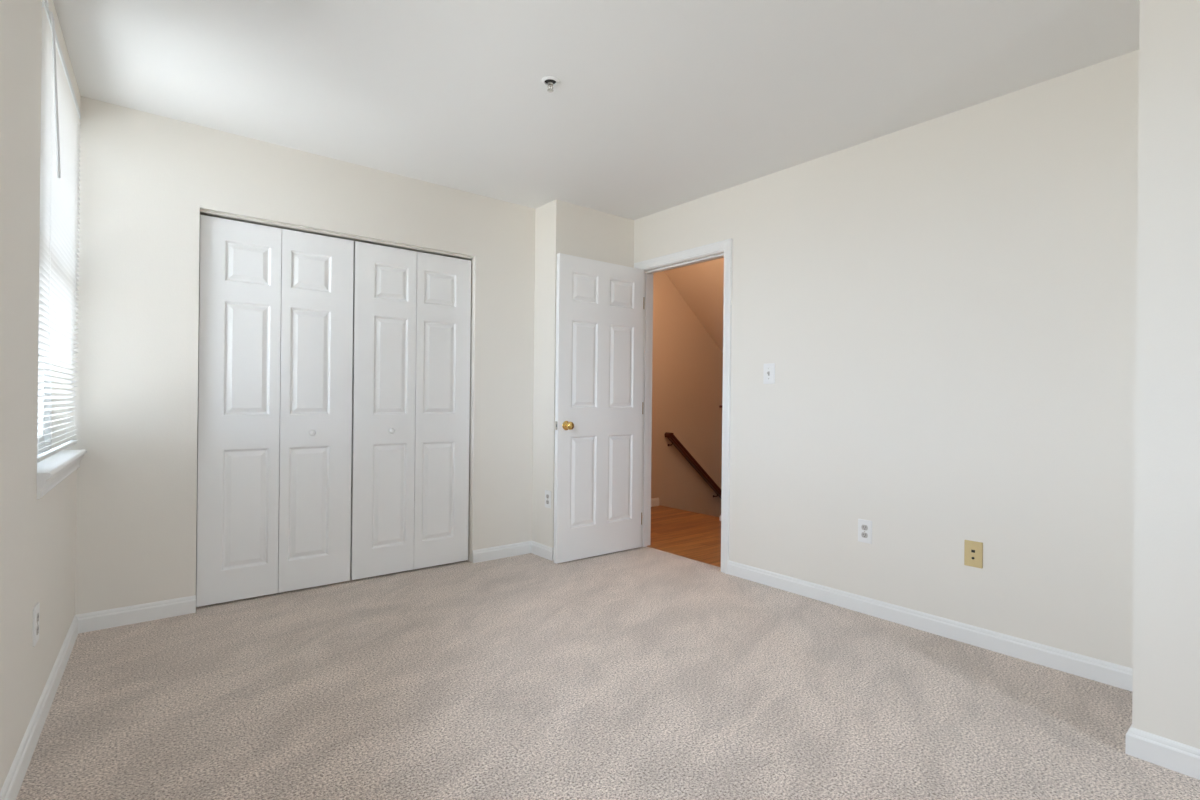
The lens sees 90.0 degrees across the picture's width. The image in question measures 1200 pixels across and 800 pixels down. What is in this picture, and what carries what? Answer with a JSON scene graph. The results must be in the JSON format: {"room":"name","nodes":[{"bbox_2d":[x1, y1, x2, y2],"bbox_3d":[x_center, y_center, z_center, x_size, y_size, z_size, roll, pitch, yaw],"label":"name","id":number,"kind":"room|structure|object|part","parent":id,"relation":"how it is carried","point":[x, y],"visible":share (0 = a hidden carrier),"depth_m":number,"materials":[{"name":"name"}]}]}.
{"room":"empty bedroom","nodes":[
{"label":"empty bedroom","id":0,"kind":"room"},
{"bbox_2d":[0,0,80,790],"bbox_3d":[-0.813,-0.149,0.426,0.160,2.440,5.790,1,0,-36],"label":"wall","id":1,"kind":"structure","parent":0,"point":[38,536],"depth_m":1.69,"materials":[{"name":"beige paint"}]},
{"bbox_2d":[33,602,39,646],"bbox_3d":[-1.772,0.701,1.887,0.008,0.118,0.078,1,0,-36],"label":"wall outlet","id":2,"kind":"object","parent":1,"relation":"attached to","point":[36,610],"visible":1,"depth_m":1.87,"materials":[{"name":"white plastic"}]},
{"bbox_2d":[0,615,77,799],"bbox_3d":[-0.770,1.030,0.497,0.013,0.084,5.500,1,0,-36],"label":"baseboard","id":3,"kind":"structure","parent":1,"relation":"attached to","point":[11,787],"depth_m":1.88,"materials":[{"name":"white wood"}]},
{"bbox_2d":[37,0,80,462],"bbox_3d":[-2.061,-0.554,2.313,0.061,1.492,1.005,1,0,-36],"label":"window blind","id":4,"kind":"object","parent":1,"relation":"attached to","point":[60,111],"visible":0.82,"depth_m":2.20,"materials":[{"name":"white plastic"}]},
{"bbox_3d":[-1.873,-0.547,2.026,0.026,1.465,0.001,1,0,-36],"label":"ladder cord","id":5,"kind":"part","parent":4,"relation":"part of","materials":[{"name":"white fabric"}]},
{"bbox_3d":[-2.081,0.185,2.304,0.022,0.014,1.005,1,0,-36],"label":"rail","id":6,"kind":"part","parent":4,"relation":"part of","materials":[{"name":"white plastic"}]},
{"bbox_3d":[-2.280,-0.552,2.590,0.026,1.465,0.001,1,0,-36],"label":"ladder cord","id":7,"kind":"part","parent":4,"relation":"part of","materials":[{"name":"white fabric"}]},
{"bbox_2d":[37,347,86,498],"bbox_3d":[-2.114,-0.498,2.267,0.193,1.609,1.037,1,0,-36],"label":"window","id":8,"kind":"structure","parent":1,"relation":"in","point":[54,469],"depth_m":2.41,"materials":[{"name":"white plastic"}]},
{"bbox_3d":[-2.164,-0.188,2.241,0.004,0.678,0.873,1,0,-36],"label":"pane","id":9,"kind":"part","parent":8,"relation":"part of","materials":[{"name":"clear glass"}]},
{"bbox_3d":[-2.164,-0.188,2.241,0.024,0.740,0.935,1,0,-36],"label":"sash","id":10,"kind":"part","parent":8,"relation":"part of","materials":[{"name":"white plastic"}]},
{"bbox_3d":[-2.166,-0.538,2.237,0.073,1.530,1.025,1,0,-36],"label":"frame","id":11,"kind":"part","parent":8,"relation":"part of","materials":[{"name":"white plastic"}]},
{"bbox_3d":[-2.092,0.234,2.288,0.120,0.021,1.036,1,0,-36],"label":"sill","id":12,"kind":"part","parent":8,"relation":"part of","materials":[{"name":"white wood"}]},
{"bbox_2d":[51,96,534,614],"bbox_3d":[-1.560,-0.157,3.451,2.810,2.440,0.110,1,0,-39],"label":"wall","id":13,"kind":"structure","parent":0,"point":[146,179],"depth_m":2.96,"materials":[{"name":"beige paint"}]},
{"bbox_2d":[76,595,195,633],"bbox_3d":[-2.202,1.015,2.862,0.456,0.084,0.013,1,0,-39],"label":"baseboard","id":14,"kind":"structure","parent":13,"relation":"attached to","point":[110,618],"depth_m":2.85,"materials":[{"name":"white wood"}]},
{"bbox_2d":[200,209,472,259],"bbox_3d":[-1.448,-0.959,3.530,1.517,0.013,0.044,1,0,-39],"label":"closet track","id":15,"kind":"object","parent":13,"relation":"attached to","point":[205,212],"visible":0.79,"depth_m":3.42,"materials":[{"name":"white metal"}]},
{"bbox_2d":[196,215,353,606],"bbox_3d":[-1.746,0.053,3.281,0.751,1.992,0.066,1,0,-39],"label":"bifold door","id":16,"kind":"structure","parent":15,"relation":"hanging from","point":[275,349],"depth_m":3.26,"materials":[{"name":"white paint"}]},
{"bbox_3d":[-1.904,0.052,3.174,0.370,1.992,0.030,1,0,-39],"label":"door","id":17,"kind":"part","parent":16,"relation":"part of","materials":[{"name":"white paint"}]},
{"bbox_3d":[-1.616,0.178,3.368,0.034,0.034,0.036,1,0,-39],"label":"knob","id":18,"kind":"part","parent":16,"relation":"part of","materials":[{"name":"white plastic"}]},
{"bbox_3d":[-1.611,0.055,3.411,0.378,1.992,0.030,1,0,-39],"label":"door","id":19,"kind":"part","parent":16,"relation":"part of","materials":[{"name":"white paint"}]},
{"bbox_2d":[350,241,470,579],"bbox_3d":[-1.156,0.060,3.758,0.745,1.992,0.066,1,0,-39],"label":"bifold door","id":20,"kind":"structure","parent":15,"relation":"hanging from","point":[412,309],"depth_m":3.73,"materials":[{"name":"white paint"}]},
{"bbox_3d":[-1.312,0.058,3.653,0.372,1.992,0.030,1,0,-39],"label":"door","id":21,"kind":"part","parent":20,"relation":"part of","materials":[{"name":"white paint"}]},
{"bbox_3d":[-1.021,0.061,3.888,0.370,1.992,0.030,1,0,-39],"label":"door","id":22,"kind":"part","parent":20,"relation":"part of","materials":[{"name":"white paint"}]},
{"bbox_2d":[472,541,531,562],"bbox_3d":[-0.659,1.031,4.109,0.462,0.084,0.013,1,0,-39],"label":"baseboard","id":23,"kind":"structure","parent":13,"relation":"attached to","point":[497,552],"depth_m":4.09,"materials":[{"name":"white wood"}]},
{"bbox_2d":[196,214,467,553],"bbox_3d":[-1.703,-0.158,3.836,2.125,2.440,0.670,1,0,-39],"label":"door frame","id":24,"kind":"structure","parent":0,"point":[200,214],"depth_m":4.06,"materials":[{"name":"paint"}]},
{"bbox_2d":[532,199,633,547],"bbox_3d":[-0.148,-0.142,4.425,0.711,2.440,0.370,1,0,-39],"label":"wall","id":25,"kind":"structure","parent":0,"point":[562,227],"depth_m":4.18,"materials":[{"name":"beige paint"}]},
{"bbox_2d":[531,541,552,560],"bbox_3d":[-0.403,1.034,4.149,0.013,0.084,0.273,1,0,-39],"label":"baseboard","id":26,"kind":"structure","parent":25,"relation":"attached to","point":[544,551],"depth_m":4.14,"materials":[{"name":"white wood"}]},
{"bbox_2d":[545,490,550,508],"bbox_3d":[-0.356,0.671,4.100,0.008,0.118,0.074,1,0,-39],"label":"wall outlet","id":27,"kind":"object","parent":25,"relation":"attached to","point":[547,493],"visible":1,"depth_m":4.10,"materials":[{"name":"white plastic"}]},
{"bbox_2d":[53,0,1139,270],"bbox_3d":[1.240,-1.397,2.700,7.100,0.100,6.460,1,0,-39],"label":"ceiling","id":28,"kind":"structure","parent":0,"point":[655,106],"depth_m":2.50,"materials":[{"name":"white paint"}]},
{"bbox_2d":[541,76,558,91],"bbox_3d":[-0.211,-1.342,2.554,0.076,0.042,0.076,1,0,-39],"label":"sprinkler","id":29,"kind":"object","parent":28,"relation":"attached to","point":[550,81],"visible":1,"depth_m":2.55,"materials":[{"name":"silver metal"}]},
{"bbox_2d":[545,79,555,83],"bbox_3d":[-0.211,-1.361,2.554,0.049,0.002,0.049,1,0,-39],"label":"cup","id":30,"kind":"object","parent":29,"relation":"on","point":[547,81],"depth_m":2.55,"materials":[{"name":"black metal"}]},
{"bbox_2d":[16,505,1199,799],"bbox_3d":[1.229,1.118,2.681,7.100,0.051,6.410,1,0,-39],"label":"floor","id":31,"kind":"structure","parent":0,"point":[640,673],"depth_m":2.16,"materials":[{"name":"beige carpet"}]},
{"bbox_2d":[651,271,722,516],"bbox_3d":[0.818,0.919,6.468,3.180,4.740,0.100,1,0,-39],"label":"wall","id":32,"kind":"structure","parent":0,"point":[687,363],"depth_m":6.46,"materials":[{"name":"beige paint"}]},
{"bbox_2d":[651,498,658,506],"bbox_3d":[0.121,1.039,5.833,1.260,0.084,0.013,1,0,-39],"label":"baseboard","id":33,"kind":"structure","parent":32,"relation":"attached to","point":[654,501],"depth_m":6.19,"materials":[{"name":"beige wood"}]},
{"bbox_2d":[665,432,720,498],"bbox_3d":[1.238,0.920,6.686,1.393,1.171,0.090,1,0,-39],"label":"stair handrail","id":34,"kind":"object","parent":32,"relation":"attached to","point":[670,436],"visible":0.67,"depth_m":6.46,"materials":[{"name":"brown wood"}]},
{"bbox_2d":[664,258,723,352],"bbox_3d":[1.613,-0.660,6.480,1.754,1.566,1.060,1,0,-39],"label":"ceiling","id":35,"kind":"structure","parent":0,"point":[701,285],"depth_m":6.23,"materials":[{"name":"beige paint"}]},
{"bbox_2d":[634,50,1138,667],"bbox_3d":[0.899,-0.131,3.789,0.120,2.440,4.156,1,0,-39],"label":"wall","id":36,"kind":"structure","parent":0,"point":[944,308],"depth_m":2.78,"materials":[{"name":"beige paint"}]},
{"bbox_2d":[634,239,732,573],"bbox_3d":[0.586,0.031,4.174,0.156,2.111,0.907,1,0,-39],"label":"door frame","id":37,"kind":"structure","parent":36,"relation":"attached to","point":[725,245],"depth_m":4.08,"materials":[{"name":"white wood"}]},
{"bbox_2d":[554,253,643,563],"bbox_3d":[0.017,0.051,4.195,0.800,2.038,0.160,1,0,-39],"label":"door","id":38,"kind":"structure","parent":37,"relation":"attached to","point":[600,305],"depth_m":4.14,"materials":[{"name":"white paint"}]},
{"bbox_3d":[-0.235,0.163,3.992,0.062,0.062,0.160,1,0,-39],"label":"knob","id":39,"kind":"part","parent":38,"relation":"part of","materials":[{"name":"gold metal"}]},
{"bbox_2d":[763,363,774,383],"bbox_3d":[0.999,-0.162,3.557,0.018,0.120,0.078,1,0,-39],"label":"light switch","id":40,"kind":"object","parent":36,"relation":"attached to","point":[769,369],"visible":1,"depth_m":3.55,"materials":[{"name":"white plastic"}]},
{"bbox_2d":[858,519,871,543],"bbox_3d":[1.368,0.672,3.098,0.008,0.118,0.074,1,0,-39],"label":"wall outlet","id":41,"kind":"object","parent":36,"relation":"attached to","point":[864,526],"visible":1,"depth_m":3.09,"materials":[{"name":"white plastic"}]},
{"bbox_2d":[861,532,867,537],"bbox_3d":[1.366,0.692,3.096,0.003,0.027,0.034,1,0,-39],"label":"receptacle","id":42,"kind":"object","parent":41,"relation":"attached to","point":[863,534],"depth_m":3.10,"materials":[{"name":"white plastic"}]},
{"bbox_2d":[728,560,1132,690],"bbox_3d":[1.444,1.053,2.994,0.013,0.084,2.020,1,0,-39],"label":"baseboard","id":43,"kind":"structure","parent":36,"relation":"attached to","point":[1105,672],"depth_m":2.76,"materials":[{"name":"white wood"}]},
{"bbox_2d":[964,540,982,568],"bbox_3d":[1.682,0.690,2.704,0.014,0.116,0.074,1,0,-39],"label":"plate","id":44,"kind":"object","parent":36,"relation":"attached to","point":[973,550],"visible":1,"depth_m":2.70,"materials":[{"name":"beige plastic"}]},
{"bbox_2d":[1132,0,1199,748],"bbox_3d":[2.644,-0.112,1.174,0.653,2.440,2.304,1,0,-39],"label":"wall","id":45,"kind":"structure","parent":0,"point":[1166,596],"depth_m":1.81,"materials":[{"name":"beige paint"}]},
{"bbox_2d":[1125,727,1199,779],"bbox_3d":[2.369,1.063,0.970,0.013,0.084,2.317,1,0,-39],"label":"baseboard","id":46,"kind":"structure","parent":45,"relation":"attached to","point":[1182,758],"depth_m":1.80,"materials":[{"name":"white wood"}]}
]}

